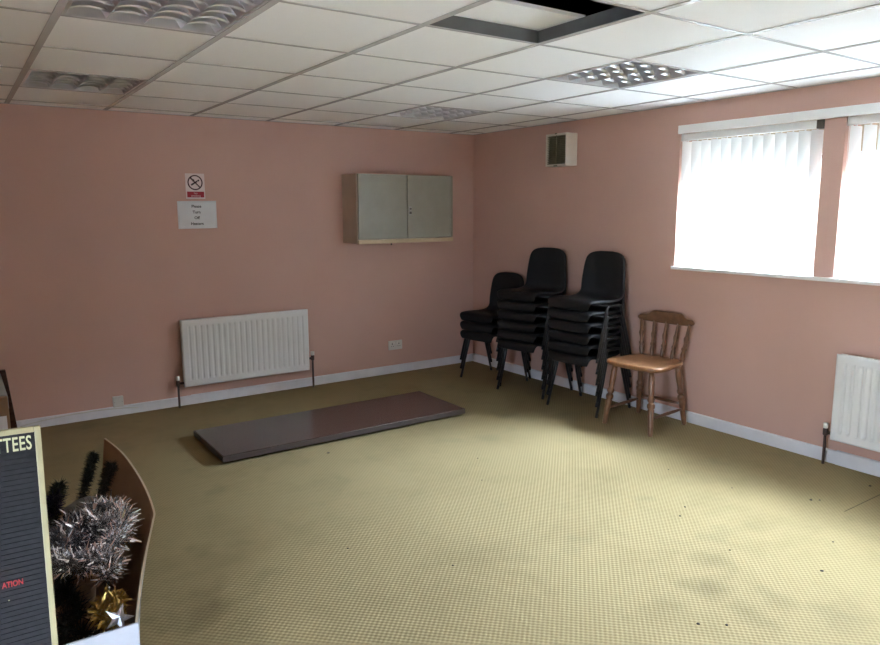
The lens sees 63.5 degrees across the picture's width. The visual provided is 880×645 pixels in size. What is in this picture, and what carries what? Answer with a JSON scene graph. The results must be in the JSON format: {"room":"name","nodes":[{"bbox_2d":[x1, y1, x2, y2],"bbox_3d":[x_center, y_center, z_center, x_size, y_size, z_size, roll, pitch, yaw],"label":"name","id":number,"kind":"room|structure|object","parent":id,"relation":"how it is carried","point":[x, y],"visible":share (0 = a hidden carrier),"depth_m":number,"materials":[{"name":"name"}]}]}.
{"room":"community hall","nodes":[
{"label":"community hall","id":0,"kind":"room"},
{"bbox_2d":[0,103,473,420],"bbox_3d":[-1.624,-0.742,5.764,5.190,2.900,0.150,-6,11,-34],"label":"wall","id":1,"kind":"structure","parent":0,"point":[99,274],"depth_m":5.47,"materials":[{"name":"pink paint"}]},
{"bbox_2d":[20,407,137,426],"bbox_3d":[-2.616,0.677,5.182,0.782,0.044,0.008,-6,11,-34],"label":"cable","id":2,"kind":"object","parent":1,"relation":"attached to","point":[122,407],"visible":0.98,"depth_m":5.16,"materials":[{"name":"white plastic"}]},
{"bbox_2d":[112,395,123,407],"bbox_3d":[-2.409,0.591,5.319,0.072,0.080,0.028,-6,11,-34],"label":"blank plate","id":3,"kind":"object","parent":1,"relation":"attached to","point":[118,401],"visible":1,"depth_m":5.31,"materials":[{"name":"white plastic"}]},
{"bbox_2d":[185,173,204,198],"bbox_3d":[-1.876,-1.045,5.447,0.144,0.190,0.004,-6,11,-34],"label":"no smoking sign","id":4,"kind":"object","parent":1,"relation":"attached to","point":[195,185],"visible":1,"depth_m":5.45,"materials":[{"name":"white paper"}]},
{"bbox_2d":[177,201,216,228],"bbox_3d":[-1.871,-0.831,5.484,0.296,0.213,0.003,-6,11,-34],"label":"paper sign","id":5,"kind":"object","parent":1,"relation":"attached to","point":[191,214],"visible":1,"depth_m":5.48,"materials":[{"name":"white paper"}]},
{"bbox_2d":[16,353,472,427],"bbox_3d":[-1.625,0.571,5.868,4.760,0.075,0.016,-6,11,-34],"label":"baseboard","id":6,"kind":"structure","parent":1,"relation":"attached to","point":[337,377],"depth_m":5.84,"materials":[{"name":"white paint"}]},
{"bbox_2d":[176,309,314,407],"bbox_3d":[-1.571,0.271,5.808,1.160,0.687,0.093,-6,11,-34],"label":"radiator","id":7,"kind":"object","parent":1,"relation":"attached to","point":[244,346],"visible":1,"depth_m":5.73,"materials":[{"name":"white metal"}]},
{"bbox_2d":[186,309,302,319],"bbox_3d":[-1.566,-0.060,5.744,1.039,0.011,0.032,-6,11,-34],"label":"grille","id":8,"kind":"object","parent":7,"relation":"attached to","point":[290,312],"depth_m":5.77,"materials":[{"name":"white metal"}]},
{"bbox_2d":[388,340,401,349],"bbox_3d":[-0.417,0.210,6.649,0.146,0.086,0.016,-6,11,-34],"label":"double socket","id":9,"kind":"object","parent":1,"relation":"attached to","point":[396,344],"visible":1,"depth_m":6.64,"materials":[{"name":"white plastic"}]},
{"bbox_2d":[342,173,452,244],"bbox_3d":[-0.359,-1.003,6.327,0.983,0.607,0.296,-6,11,-34],"label":"upper cabinet","id":10,"kind":"object","parent":1,"relation":"attached to","point":[376,208],"visible":1,"depth_m":6.17,"materials":[{"name":"grey wood"}]},
{"bbox_2d":[0,0,879,134],"bbox_3d":[0.071,-1.227,3.060,4.760,0.057,6.050,-6,11,-34],"label":"ceiling","id":11,"kind":"structure","parent":0,"point":[345,63],"depth_m":3.34,"materials":[{"name":"white tile"}]},
{"bbox_2d":[20,70,146,94],"bbox_3d":[-1.998,-1.387,3.960,0.564,0.105,0.582,-6,11,-34],"label":"ceiling light","id":12,"kind":"object","parent":11,"relation":"attached to","point":[33,78],"visible":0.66,"depth_m":4.03,"materials":[{"name":"metal"}]},
{"bbox_2d":[62,0,269,34],"bbox_3d":[-0.974,-1.156,2.484,0.564,0.105,0.582,-6,11,-34],"label":"ceiling light","id":13,"kind":"object","parent":11,"relation":"attached to","point":[213,17],"visible":1,"depth_m":2.61,"materials":[{"name":"metal"}]},
{"bbox_2d":[386,106,485,119],"bbox_3d":[-0.032,-1.609,5.290,0.564,0.105,0.582,-6,11,-34],"label":"ceiling light","id":14,"kind":"object","parent":11,"relation":"attached to","point":[426,112],"visible":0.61,"depth_m":5.37,"materials":[{"name":"metal"}]},
{"bbox_2d":[454,0,585,30],"bbox_3d":[0.155,-1.247,2.945,0.646,0.015,0.596,-6,11,-34],"label":"tile","id":15,"kind":"structure","parent":11,"relation":"on","point":[514,13],"depth_m":2.83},
{"bbox_2d":[552,61,701,87],"bbox_3d":[0.993,-1.378,3.813,0.564,0.105,0.582,-6,11,-34],"label":"ceiling light","id":16,"kind":"object","parent":11,"relation":"attached to","point":[631,73],"visible":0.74,"depth_m":3.88,"materials":[{"name":"metal"}]},
{"bbox_2d":[41,361,879,644],"bbox_3d":[0.082,1.043,3.423,4.760,0.100,6.050,-6,11,-34],"label":"floor","id":17,"kind":"structure","parent":0,"point":[557,524],"depth_m":3.42,"materials":[{"name":"carpet"}]},
{"bbox_2d":[0,375,10,429],"bbox_3d":[-2.024,0.676,2.916,0.471,0.805,0.481,-6,11,-34],"label":"carton","id":18,"kind":"object","parent":17,"relation":"on","point":[4,405],"visible":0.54,"depth_m":2.79,"materials":[{"name":"brown cardboard"}]},
{"bbox_2d":[0,369,16,428],"bbox_3d":[-2.110,0.630,3.173,0.500,0.812,0.028,-6,11,-34],"label":"wooden board","id":19,"kind":"object","parent":17,"relation":"on","point":[13,423],"visible":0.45,"depth_m":3.22,"materials":[{"name":"brown wood"}]},
{"bbox_2d":[0,425,57,644],"bbox_3d":[-1.214,0.779,1.565,0.679,1.021,0.160,-6,11,-34],"label":"letter board","id":20,"kind":"object","parent":17,"relation":"on","point":[27,600],"visible":1,"depth_m":1.71,"materials":[{"name":"black plastic"}]},
{"bbox_2d":[48,438,154,644],"bbox_3d":[-1.284,0.866,2.179,0.886,0.655,1.048,-6,11,-34],"label":"open cardboard box","id":21,"kind":"object","parent":17,"relation":"on","point":[127,481],"visible":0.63,"depth_m":2.58,"materials":[{"name":"brown cardboard"}]},
{"bbox_2d":[46,488,69,519],"bbox_3d":[-1.402,0.664,2.545,0.147,0.137,0.114,-6,11,-34],"label":"tinsel garland","id":22,"kind":"object","parent":21,"relation":"in","point":[53,503],"visible":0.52,"depth_m":2.54,"materials":[{"name":"black plastic"}]},
{"bbox_2d":[48,502,113,555],"bbox_3d":[-1.245,0.730,2.462,0.287,0.189,0.324,-6,11,-34],"label":"tinsel garland","id":23,"kind":"object","parent":21,"relation":"in","point":[62,534],"visible":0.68,"depth_m":2.39,"materials":[{"name":"grey metal"}]},
{"bbox_2d":[46,450,118,644],"bbox_3d":[-1.318,0.864,2.186,0.704,0.609,1.044,-5,10,-28],"label":"artificial tree","id":24,"kind":"object","parent":21,"relation":"in","point":[63,593],"visible":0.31,"depth_m":2.31,"materials":[{"name":"black plastic"}]},
{"bbox_2d":[51,539,132,592],"bbox_3d":[-1.136,0.776,2.264,0.305,0.145,0.201,1,9,8],"label":"tinsel garland","id":25,"kind":"object","parent":21,"relation":"in","point":[99,561],"visible":0.99,"depth_m":2.26,"materials":[{"name":"silver metal"}]},
{"bbox_2d":[84,583,131,631],"bbox_3d":[-0.948,0.827,2.053,0.144,0.104,0.189,-6,11,-34],"label":"tinsel","id":26,"kind":"object","parent":21,"relation":"in","point":[112,601],"visible":0.88,"depth_m":2.04,"materials":[{"name":"metal"}]},
{"bbox_2d":[73,489,144,555],"bbox_3d":[-1.154,0.701,2.482,0.234,0.168,0.407,-6,11,-34],"label":"tinsel garland","id":27,"kind":"object","parent":21,"relation":"in","point":[120,522],"visible":0.92,"depth_m":2.45,"materials":[{"name":"silver metal"}]},
{"bbox_2d":[64,496,97,518],"bbox_3d":[-1.290,0.674,2.573,0.125,0.055,0.110,-6,11,-34],"label":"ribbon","id":28,"kind":"object","parent":27,"relation":"on","point":[73,505],"visible":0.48,"depth_m":2.56,"materials":[{"name":"silver metal"}]},
{"bbox_2d":[106,604,132,628],"bbox_3d":[-0.871,0.807,1.933,0.050,0.056,0.078,8,12,42],"label":"star decoration","id":29,"kind":"object","parent":21,"relation":"in","point":[118,618],"visible":0.97,"depth_m":1.93,"materials":[{"name":"silver metal"}]},
{"bbox_2d":[193,391,464,462],"bbox_3d":[-0.736,0.710,5.037,1.810,0.055,0.630,-6,11,-34],"label":"folding table","id":30,"kind":"object","parent":17,"relation":"on","point":[236,441],"visible":1,"depth_m":4.89,"materials":[{"name":"brown wood"}]},
{"bbox_2d":[460,328,530,385],"bbox_3d":[0.485,0.120,6.389,0.477,0.788,0.493,-9,12,-43],"label":"chair","id":31,"kind":"object","parent":17,"relation":"on","point":[486,338],"visible":0.3,"depth_m":6.29,"materials":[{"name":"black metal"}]},
{"bbox_2d":[460,318,530,369],"bbox_3d":[0.483,0.039,6.375,0.477,0.788,0.493,-9,12,-43],"label":"chair","id":32,"kind":"object","parent":31,"relation":"on","point":[467,325],"visible":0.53,"depth_m":6.26,"materials":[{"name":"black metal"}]},
{"bbox_2d":[460,272,530,360],"bbox_3d":[0.481,-0.042,6.361,0.477,0.788,0.493,-9,12,-43],"label":"chair","id":33,"kind":"object","parent":32,"relation":"on","point":[502,280],"visible":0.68,"depth_m":6.43,"materials":[{"name":"black plastic"}]},
{"bbox_2d":[496,336,572,399],"bbox_3d":[0.784,0.187,5.958,0.493,0.788,0.477,9,13,44],"label":"chair","id":34,"kind":"object","parent":17,"relation":"on","point":[503,343],"visible":0.27,"depth_m":5.85,"materials":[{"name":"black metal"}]},
{"bbox_2d":[496,327,572,389],"bbox_3d":[0.782,0.107,5.944,0.493,0.788,0.477,9,13,44],"label":"chair","id":35,"kind":"object","parent":34,"relation":"on","point":[539,331],"visible":0.3,"depth_m":5.81,"materials":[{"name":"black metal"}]},
{"bbox_2d":[496,317,572,379],"bbox_3d":[0.780,0.026,5.930,0.493,0.788,0.477,9,13,44],"label":"chair","id":36,"kind":"object","parent":35,"relation":"on","point":[529,327],"visible":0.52,"depth_m":5.78,"materials":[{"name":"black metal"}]},
{"bbox_2d":[496,307,551,369],"bbox_3d":[0.778,-0.055,5.916,0.493,0.788,0.477,9,13,44],"label":"chair","id":37,"kind":"object","parent":36,"relation":"on","point":[530,317],"visible":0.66,"depth_m":5.74,"materials":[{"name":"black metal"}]},
{"bbox_2d":[496,287,565,359],"bbox_3d":[0.776,-0.136,5.902,0.493,0.788,0.477,9,13,44],"label":"chair","id":38,"kind":"object","parent":37,"relation":"on","point":[521,306],"visible":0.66,"depth_m":5.74,"materials":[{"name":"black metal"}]},
{"bbox_2d":[496,247,565,349],"bbox_3d":[0.774,-0.216,5.888,0.493,0.788,0.477,9,13,44],"label":"chair","id":39,"kind":"object","parent":38,"relation":"on","point":[546,271],"visible":0.94,"depth_m":5.94,"materials":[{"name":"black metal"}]},
{"bbox_2d":[546,343,630,417],"bbox_3d":[1.132,0.267,5.448,0.477,0.788,0.493,-8,12,-40],"label":"chair","id":40,"kind":"object","parent":17,"relation":"on","point":[574,359],"visible":0.45,"depth_m":5.35,"materials":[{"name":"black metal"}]},
{"bbox_2d":[546,313,630,406],"bbox_3d":[1.130,0.187,5.434,0.477,0.788,0.493,-8,12,-40],"label":"chair","id":41,"kind":"object","parent":40,"relation":"on","point":[568,347],"visible":0.37,"depth_m":5.31,"materials":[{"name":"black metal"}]},
{"bbox_2d":[546,311,630,396],"bbox_3d":[1.128,0.106,5.420,0.477,0.788,0.493,-8,12,-40],"label":"chair","id":42,"kind":"object","parent":41,"relation":"on","point":[567,336],"visible":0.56,"depth_m":5.29,"materials":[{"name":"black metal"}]},
{"bbox_2d":[546,303,631,385],"bbox_3d":[1.126,0.025,5.405,0.477,0.788,0.493,-8,12,-40],"label":"chair","id":43,"kind":"object","parent":42,"relation":"on","point":[597,322],"visible":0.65,"depth_m":5.27,"materials":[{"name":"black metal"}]},
{"bbox_2d":[546,293,629,374],"bbox_3d":[1.124,-0.056,5.391,0.477,0.788,0.493,-8,12,-40],"label":"chair","id":44,"kind":"object","parent":43,"relation":"on","point":[596,311],"visible":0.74,"depth_m":5.26,"materials":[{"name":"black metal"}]},
{"bbox_2d":[546,251,631,363],"bbox_3d":[1.122,-0.137,5.377,0.477,0.788,0.493,-8,12,-40],"label":"chair","id":45,"kind":"object","parent":44,"relation":"on","point":[603,276],"visible":0.96,"depth_m":5.40,"materials":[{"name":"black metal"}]},
{"bbox_2d":[327,452,870,625],"bbox_3d":[0.907,0.949,3.651,2.994,0.005,2.124,-1,9,-7],"label":"crumbs","id":46,"kind":"object","parent":17,"relation":"on","point":[697,623],"visible":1,"depth_m":3.19,"materials":[{"name":"brown food"}]},
{"bbox_2d":[602,310,694,436],"bbox_3d":[1.459,0.335,5.017,0.470,0.788,0.456,-7,12,-38],"label":"wooden chair","id":47,"kind":"object","parent":17,"relation":"on","point":[650,363],"visible":1,"depth_m":5.02,"materials":[{"name":"brown wood"}]},
{"bbox_2d":[516,0,617,15],"bbox_3d":[0.122,-1.852,2.998,5.190,0.150,6.350,-6,11,-34],"label":"roof slab","id":48,"kind":"structure","parent":0,"point":[585,7],"depth_m":4.54,"materials":[{"name":"black"}]},
{"bbox_2d":[473,77,879,460],"bbox_3d":[2.154,-0.574,4.608,0.280,2.900,6.050,-6,11,-34],"label":"wall","id":49,"kind":"structure","parent":0,"point":[761,353],"depth_m":5.04,"materials":[{"name":"pink paint"}]},
{"bbox_2d":[545,132,577,166],"bbox_3d":[0.992,-1.412,5.819,0.129,0.264,0.239,-6,11,-34],"label":"fan","id":50,"kind":"object","parent":49,"relation":"attached to","point":[561,148],"visible":1,"depth_m":5.76,"materials":[{"name":"white plastic"}]},
{"bbox_2d":[473,353,879,476],"bbox_3d":[2.041,0.732,4.724,0.020,0.085,6.033,-6,11,-34],"label":"baseboard","id":51,"kind":"structure","parent":49,"relation":"attached to","point":[844,459],"depth_m":4.77,"materials":[{"name":"white paint"}]},
{"bbox_2d":[696,119,823,268],"bbox_3d":[2.114,-0.835,4.712,0.111,0.972,1.000,-6,11,-34],"label":"window","id":52,"kind":"structure","parent":49,"relation":"in","point":[819,119],"depth_m":4.56,"materials":[{"name":"white plastic"}]},
{"bbox_2d":[677,119,824,273],"bbox_3d":[1.983,-0.801,4.626,0.085,0.910,0.988,-6,11,-34],"label":"vertical blind","id":53,"kind":"object","parent":52,"relation":"attached to","point":[747,202],"visible":0.96,"depth_m":4.57,"materials":[{"name":"fabric"}]},
{"bbox_2d":[671,265,879,285],"bbox_3d":[2.719,-0.179,3.714,0.200,0.022,3.493,-6,11,-34],"label":"trim","id":54,"kind":"structure","parent":49,"relation":"attached to","point":[876,282],"depth_m":4.45,"materials":[{"name":"white paint"}]},
{"bbox_2d":[678,102,879,133],"bbox_3d":[2.654,-1.114,3.508,0.022,0.056,3.510,-6,11,-34],"label":"trim","id":55,"kind":"structure","parent":49,"relation":"attached to","point":[871,108],"depth_m":4.30,"materials":[{"name":"white paint"}]},
{"bbox_2d":[821,354,879,463],"bbox_3d":[2.649,0.586,3.731,0.093,0.681,1.235,-6,11,-34],"label":"radiator","id":56,"kind":"object","parent":49,"relation":"attached to","point":[855,421],"visible":1,"depth_m":4.04,"materials":[{"name":"white metal"}]},
{"bbox_2d":[850,113,879,278],"bbox_3d":[3.125,-0.607,3.255,0.111,0.972,2.335,-6,11,-34],"label":"window","id":57,"kind":"structure","parent":49,"relation":"in","point":[876,113],"depth_m":4.16,"materials":[{"name":"white plastic"}]},
{"bbox_2d":[838,114,879,278],"bbox_3d":[2.994,-0.573,3.169,0.086,0.910,2.323,-6,11,-34],"label":"vertical blind","id":58,"kind":"object","parent":57,"relation":"attached to","point":[870,131],"visible":1,"depth_m":4.03,"materials":[{"name":"fabric"}]},
{"bbox_3d":[14.248,-0.337,13.684,29.690,0.150,45.000,-6,11,-34],"label":"ground","id":59,"kind":"structure","parent":0,"visible":0},
{"bbox_2d":[813,158,879,268],"bbox_3d":[5.869,-1.536,8.294,0.300,4.000,28.000,-6,11,-34],"label":"wall","id":60,"kind":"structure","parent":59,"relation":"on","point":[875,158],"depth_m":8.85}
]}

